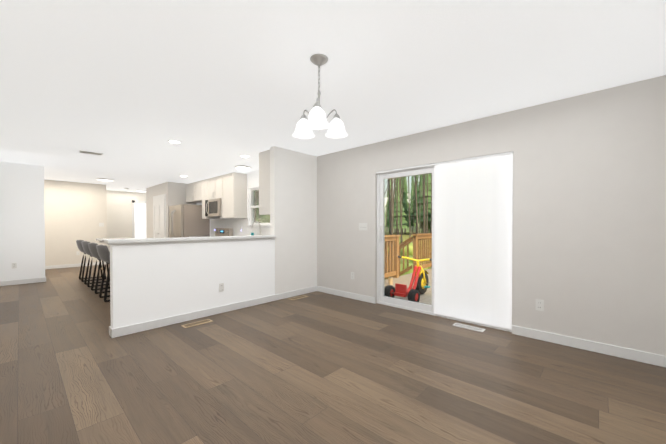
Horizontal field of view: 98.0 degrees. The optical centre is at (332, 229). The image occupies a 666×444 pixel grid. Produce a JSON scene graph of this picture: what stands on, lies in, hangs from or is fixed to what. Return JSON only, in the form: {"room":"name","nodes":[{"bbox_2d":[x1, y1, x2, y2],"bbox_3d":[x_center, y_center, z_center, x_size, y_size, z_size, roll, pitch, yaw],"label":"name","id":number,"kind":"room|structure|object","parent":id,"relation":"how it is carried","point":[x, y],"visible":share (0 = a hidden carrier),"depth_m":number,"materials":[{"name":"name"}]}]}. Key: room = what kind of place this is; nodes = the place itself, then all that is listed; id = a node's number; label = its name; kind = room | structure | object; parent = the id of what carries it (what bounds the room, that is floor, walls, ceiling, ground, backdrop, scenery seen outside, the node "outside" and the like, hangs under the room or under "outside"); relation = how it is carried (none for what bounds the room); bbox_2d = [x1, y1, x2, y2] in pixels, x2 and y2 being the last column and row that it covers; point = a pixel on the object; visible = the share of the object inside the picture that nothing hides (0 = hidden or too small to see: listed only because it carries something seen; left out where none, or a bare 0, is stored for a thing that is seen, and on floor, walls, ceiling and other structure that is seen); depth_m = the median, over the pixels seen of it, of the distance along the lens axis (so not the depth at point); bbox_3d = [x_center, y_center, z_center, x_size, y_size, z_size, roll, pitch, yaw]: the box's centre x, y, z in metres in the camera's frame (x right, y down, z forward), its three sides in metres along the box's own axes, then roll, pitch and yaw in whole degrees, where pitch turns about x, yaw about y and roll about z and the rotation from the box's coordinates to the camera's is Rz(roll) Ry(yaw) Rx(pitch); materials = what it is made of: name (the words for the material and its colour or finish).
{"room":"dining room","nodes":[
{"label":"dining room","id":0,"kind":"room"},
{"bbox_2d":[0,162,44,280],"bbox_3d":[-6.883,-0.101,5.347,0.120,2.440,2.200,1,1,43],"label":"wall","id":1,"kind":"structure","parent":0,"point":[22,229],"depth_m":5.88,"materials":[{"name":"white paint"}]},
{"bbox_2d":[0,277,45,285],"bbox_3d":[-6.828,1.072,5.321,0.014,0.095,2.214,1,1,43],"label":"baseboard","id":2,"kind":"structure","parent":1,"relation":"attached to","point":[34,280],"depth_m":5.88,"materials":[{"name":"white wood"}]},
{"bbox_2d":[44,179,106,265],"bbox_3d":[-8.232,-0.127,7.497,0.120,2.440,3.770,1,1,43],"label":"wall","id":3,"kind":"structure","parent":0,"point":[74,211],"depth_m":8.25,"materials":[{"name":"beige paint"}]},
{"bbox_2d":[45,262,105,268],"bbox_3d":[-8.137,1.045,7.515,0.014,0.095,3.664,1,1,43],"label":"baseboard","id":4,"kind":"structure","parent":3,"relation":"attached to","point":[93,263],"depth_m":8.20,"materials":[{"name":"white wood"}]},
{"bbox_2d":[107,190,145,251],"bbox_3d":[-7.616,-0.165,10.671,0.120,2.440,1.970,1,1,43],"label":"wall","id":5,"kind":"structure","parent":0,"point":[119,214],"depth_m":10.56,"materials":[{"name":"beige paint"}]},
{"bbox_2d":[146,182,196,237],"bbox_3d":[-5.173,-0.147,9.211,2.050,2.440,0.798,1,1,43],"label":"wall","id":6,"kind":"structure","parent":0,"point":[175,192],"depth_m":8.52,"materials":[{"name":"beige paint"}]},
{"bbox_2d":[132,200,145,237],"bbox_3d":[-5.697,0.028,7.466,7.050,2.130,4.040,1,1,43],"label":"door frame","id":7,"kind":"structure","parent":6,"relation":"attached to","point":[133,217],"depth_m":10.77,"materials":[{"name":"white wood"}]},
{"bbox_2d":[153,194,165,237],"bbox_3d":[-5.229,0.029,8.674,1.140,2.100,0.064,1,1,43],"label":"door","id":8,"kind":"structure","parent":6,"relation":"in","point":[159,216],"depth_m":8.61,"materials":[{"name":"white paint"}]},
{"bbox_2d":[110,146,316,328],"bbox_3d":[-1.352,-0.087,4.189,0.120,2.440,3.000,1,1,43],"label":"wall","id":9,"kind":"structure","parent":0,"point":[151,282],"depth_m":4.05,"materials":[{"name":"white paint"}]},
{"bbox_2d":[104,235,275,246],"bbox_3d":[-1.682,0.137,3.833,0.210,0.070,2.115,1,1,43],"label":"countertop","id":10,"kind":"structure","parent":9,"relation":"on","point":[137,242],"depth_m":3.54,"materials":[{"name":"white stone"}]},
{"bbox_2d":[109,286,316,337],"bbox_3d":[-1.316,1.086,4.160,0.042,0.095,3.014,1,1,43],"label":"baseboard","id":11,"kind":"structure","parent":9,"relation":"attached to","point":[126,330],"depth_m":3.71,"materials":[{"name":"white wood"}]},
{"bbox_2d":[219,283,223,291],"bbox_3d":[-1.514,0.791,3.927,0.008,0.115,0.070,1,1,43],"label":"outlet","id":12,"kind":"object","parent":9,"relation":"attached to","point":[221,287],"visible":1,"depth_m":3.93,"materials":[{"name":"grey plastic"}]},
{"bbox_2d":[259,149,269,214],"bbox_3d":[-0.897,-0.767,4.999,0.317,1.040,0.680,1,1,43],"label":"upper cabinet","id":13,"kind":"object","parent":9,"relation":"attached to","point":[264,157],"depth_m":4.75,"materials":[{"name":"paint"}]},
{"bbox_2d":[0,264,665,443],"bbox_3d":[-4.662,1.149,5.320,15.900,0.060,6.150,1,1,43],"label":"floor","id":14,"kind":"structure","parent":0,"point":[316,367],"depth_m":2.21,"materials":[{"name":"brown wood"}]},
{"bbox_2d":[76,240,105,281],"bbox_3d":[-5.327,0.672,6.363,0.443,0.889,0.476,1,1,43],"label":"bar stool","id":15,"kind":"object","parent":14,"relation":"on","point":[79,245],"visible":0.65,"depth_m":6.21,"materials":[{"name":"grey fabric"}]},
{"bbox_2d":[81,241,109,286],"bbox_3d":[-4.739,0.679,5.821,0.443,0.889,0.476,1,1,43],"label":"bar stool","id":16,"kind":"object","parent":14,"relation":"on","point":[85,247],"visible":0.48,"depth_m":5.63,"materials":[{"name":"grey fabric"}]},
{"bbox_2d":[88,243,109,293],"bbox_3d":[-4.152,0.685,5.278,0.443,0.889,0.476,1,1,43],"label":"bar stool","id":17,"kind":"object","parent":14,"relation":"on","point":[93,249],"visible":0.42,"depth_m":5.06,"materials":[{"name":"grey fabric"}]},
{"bbox_2d":[96,245,109,301],"bbox_3d":[-3.564,0.692,4.736,0.443,0.889,0.476,1,1,43],"label":"bar stool","id":18,"kind":"object","parent":14,"relation":"on","point":[103,253],"visible":0.58,"depth_m":4.51,"materials":[{"name":"grey fabric"}]},
{"bbox_2d":[96,237,141,243],"bbox_3d":[-3.501,0.675,5.487,4.772,0.885,0.880,1,1,43],"label":"base cabinet","id":19,"kind":"object","parent":14,"relation":"on","point":[100,240],"visible":0.1,"depth_m":6.82,"materials":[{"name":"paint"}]},
{"bbox_2d":[169,204,209,237],"bbox_3d":[-4.093,0.205,8.145,0.910,1.740,0.850,1,1,43],"label":"fridge","id":20,"kind":"object","parent":14,"relation":"on","point":[185,220],"visible":0.42,"depth_m":7.82,"materials":[{"name":"silver metal"}]},
{"bbox_2d":[181,319,211,327],"bbox_3d":[-1.642,1.137,3.505,0.115,0.006,0.330,1,1,43],"label":"floor vent","id":21,"kind":"object","parent":14,"relation":"in","point":[196,323],"visible":1,"depth_m":3.49,"materials":[{"name":"brown metal"}]},
{"bbox_2d":[195,228,232,236],"bbox_3d":[-3.026,0.533,7.278,0.760,1.115,0.682,1,1,43],"label":"range","id":22,"kind":"object","parent":14,"relation":"on","point":[223,231],"visible":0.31,"depth_m":7.33,"materials":[{"name":"silver metal"}]},
{"bbox_2d":[188,218,269,236],"bbox_3d":[-2.128,0.420,6.506,4.145,1.370,0.648,1,1,43],"label":"backsplash","id":23,"kind":"structure","parent":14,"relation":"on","point":[239,226],"depth_m":7.08,"materials":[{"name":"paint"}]},
{"bbox_2d":[289,295,307,299],"bbox_3d":[-0.567,1.122,4.758,0.115,0.006,0.330,1,1,43],"label":"floor vent","id":24,"kind":"object","parent":14,"relation":"in","point":[298,297],"visible":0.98,"depth_m":4.75,"materials":[{"name":"brown metal"}]},
{"bbox_2d":[453,323,485,331],"bbox_3d":[1.580,1.139,3.369,0.330,0.006,0.115,1,1,43],"label":"floor vent","id":25,"kind":"object","parent":14,"relation":"in","point":[469,327],"visible":1,"depth_m":3.35,"materials":[{"name":"white metal"}]},
{"bbox_2d":[0,0,665,192],"bbox_3d":[-4.659,-1.351,5.294,15.900,0.060,6.160,1,1,43],"label":"ceiling","id":26,"kind":"structure","parent":0,"point":[128,89],"depth_m":2.34,"materials":[{"name":"white paint"}]},
{"bbox_2d":[79,150,102,155],"bbox_3d":[-4.162,-1.310,4.978,0.180,0.013,0.310,1,1,43],"label":"ceiling vent","id":27,"kind":"object","parent":26,"relation":"in","point":[88,152],"visible":0.96,"depth_m":4.96,"materials":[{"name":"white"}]},
{"bbox_2d":[97,178,113,180],"bbox_3d":[-6.147,-1.330,7.811,0.364,0.040,0.364,1,1,43],"label":"recessed light","id":28,"kind":"object","parent":26,"relation":"in","point":[102,179],"visible":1,"depth_m":7.71,"materials":[{"name":"silver metal"}]},
{"bbox_2d":[168,140,181,143],"bbox_3d":[-2.362,-1.304,4.318,0.186,0.008,0.186,1,1,43],"label":"recessed light","id":29,"kind":"object","parent":26,"relation":"in","point":[175,141],"visible":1,"depth_m":4.30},
{"bbox_2d":[235,165,250,170],"bbox_3d":[-1.913,-1.286,6.162,0.324,0.090,0.324,1,1,43],"label":"kitchen ceiling light","id":30,"kind":"object","parent":26,"relation":"attached to","point":[242,168],"visible":1,"depth_m":6.06,"materials":[{"name":"silver metal"}]},
{"bbox_2d":[292,53,347,138],"bbox_3d":[-0.114,-1.007,2.209,0.423,0.551,0.434,1,1,43],"label":"chandelier","id":31,"kind":"object","parent":26,"relation":"hanging from","point":[316,119],"visible":1,"depth_m":2.18,"materials":[{"name":"white glass"}]},
{"bbox_2d":[145,75,665,355],"bbox_3d":[-2.628,-0.127,7.509,15.900,2.440,0.150,1,1,43],"label":"wall","id":32,"kind":"structure","parent":0,"point":[589,224],"depth_m":2.85,"materials":[{"name":"grey paint"}]},
{"bbox_2d":[186,181,201,202],"bbox_3d":[-3.791,-1.056,8.229,1.101,0.540,0.346,1,1,43],"label":"upper cabinet","id":33,"kind":"object","parent":32,"relation":"attached to","point":[193,190],"depth_m":8.10,"materials":[{"name":"paint"}]},
{"bbox_2d":[202,197,205,216],"bbox_3d":[-3.102,-0.573,7.552,0.167,0.490,0.415,1,1,43],"label":"upper cabinet","id":34,"kind":"object","parent":32,"relation":"attached to","point":[203,198],"depth_m":7.67,"materials":[{"name":"paint"}]},
{"bbox_2d":[206,177,217,196],"bbox_3d":[-2.865,-1.036,7.374,0.761,0.560,0.346,1,1,43],"label":"upper cabinet","id":35,"kind":"object","parent":32,"relation":"attached to","point":[211,183],"depth_m":7.35,"materials":[{"name":"paint"}]},
{"bbox_2d":[202,179,221,218],"bbox_3d":[-3.265,-0.800,7.746,0.448,1.040,0.346,1,1,43],"label":"upper cabinet","id":36,"kind":"object","parent":32,"relation":"attached to","point":[203,181],"depth_m":7.64,"materials":[{"name":"paint"}]},
{"bbox_2d":[206,193,221,216],"bbox_3d":[-2.845,-0.569,7.277,0.583,0.490,0.470,1,1,43],"label":"microwave","id":37,"kind":"object","parent":32,"relation":"attached to","point":[213,205],"depth_m":7.13,"materials":[{"name":"metal"}]},
{"bbox_2d":[218,173,246,217],"bbox_3d":[-2.386,-0.790,6.936,0.659,1.040,0.346,1,1,43],"label":"upper cabinet","id":38,"kind":"object","parent":32,"relation":"attached to","point":[222,196],"depth_m":6.74,"materials":[{"name":"paint"}]},
{"bbox_2d":[247,188,269,225],"bbox_3d":[-1.575,-0.511,6.485,1.078,0.883,0.160,1,1,43],"label":"kitchen window","id":39,"kind":"structure","parent":32,"relation":"in","point":[262,220],"depth_m":6.74,"materials":[{"name":"plastic"}]},
{"bbox_2d":[317,286,374,303],"bbox_3d":[0.183,1.078,4.815,1.235,0.095,0.017,1,1,43],"label":"baseboard","id":40,"kind":"structure","parent":32,"relation":"attached to","point":[355,296],"depth_m":4.76,"materials":[{"name":"white wood"}]},
{"bbox_2d":[359,223,366,229],"bbox_3d":[0.469,-0.042,4.540,0.162,0.115,0.011,1,1,43],"label":"light switch","id":41,"kind":"object","parent":32,"relation":"attached to","point":[362,226],"visible":1,"depth_m":4.54,"materials":[{"name":"grey plastic"}]},
{"bbox_2d":[376,151,512,173],"bbox_3d":[1.316,-0.848,3.782,1.792,0.026,0.026,1,1,43],"label":"track","id":42,"kind":"object","parent":32,"relation":"attached to","point":[453,161],"visible":0.86,"depth_m":3.66,"materials":[{"name":"plastic"}]},
{"bbox_2d":[434,154,512,329],"bbox_3d":[1.646,0.138,3.481,0.879,1.937,0.013,1,1,43],"label":"panel","id":43,"kind":"object","parent":42,"relation":"hanging from","point":[473,244],"visible":0.96,"depth_m":3.45,"materials":[{"name":"fabric"}]},
{"bbox_2d":[377,166,512,331],"bbox_3d":[1.355,0.138,3.835,1.796,1.998,0.142,1,1,43],"label":"door frame","id":44,"kind":"structure","parent":32,"relation":"attached to","point":[421,307],"depth_m":4.18,"materials":[{"name":"plastic"}]},
{"bbox_2d":[536,299,543,310],"bbox_3d":[2.146,0.787,3.005,0.070,0.115,0.008,1,1,43],"label":"outlet","id":45,"kind":"object","parent":32,"relation":"attached to","point":[539,305],"visible":1,"depth_m":3.00,"materials":[{"name":"grey plastic"}]},
{"bbox_2d":[512,325,665,366],"bbox_3d":[2.410,1.102,2.760,1.225,0.095,0.017,1,1,43],"label":"baseboard","id":46,"kind":"structure","parent":32,"relation":"attached to","point":[633,354],"depth_m":2.72,"materials":[{"name":"white wood"}]},
{"label":"outside","id":47,"kind":"structure","parent":0,"visible":0},
{"bbox_2d":[385,232,429,279],"bbox_3d":[26.612,1.633,41.790,130.000,0.100,89.840,1,1,43],"label":"ground","id":48,"kind":"structure","parent":47,"point":[405,237],"depth_m":51.75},
{"bbox_2d":[385,173,431,275],"bbox_3d":[6.555,-10.049,56.611,62.710,23.504,83.710,1,1,43],"label":"trees","id":49,"kind":"object","parent":48,"relation":"on","point":[406,221],"depth_m":45.53,"materials":[{"name":"green plant"}]},
{"bbox_2d":[385,194,429,231],"bbox_3d":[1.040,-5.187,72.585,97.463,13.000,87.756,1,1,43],"label":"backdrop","id":50,"kind":"structure","parent":47,"point":[387,228],"depth_m":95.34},
{"bbox_2d":[384,233,431,304],"bbox_3d":[2.473,1.224,5.989,5.520,2.165,4.470,1,1,43],"label":"deck","id":51,"kind":"object","parent":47,"point":[393,255],"depth_m":6.86,"materials":[{"name":"brown wood"}]},
{"bbox_2d":[384,256,431,301],"bbox_3d":[1.381,0.823,4.978,0.673,0.686,1.040,1,1,43],"label":"trike","id":52,"kind":"object","parent":51,"relation":"on","point":[420,277],"depth_m":4.93,"materials":[{"name":"red plastic"}]}
]}

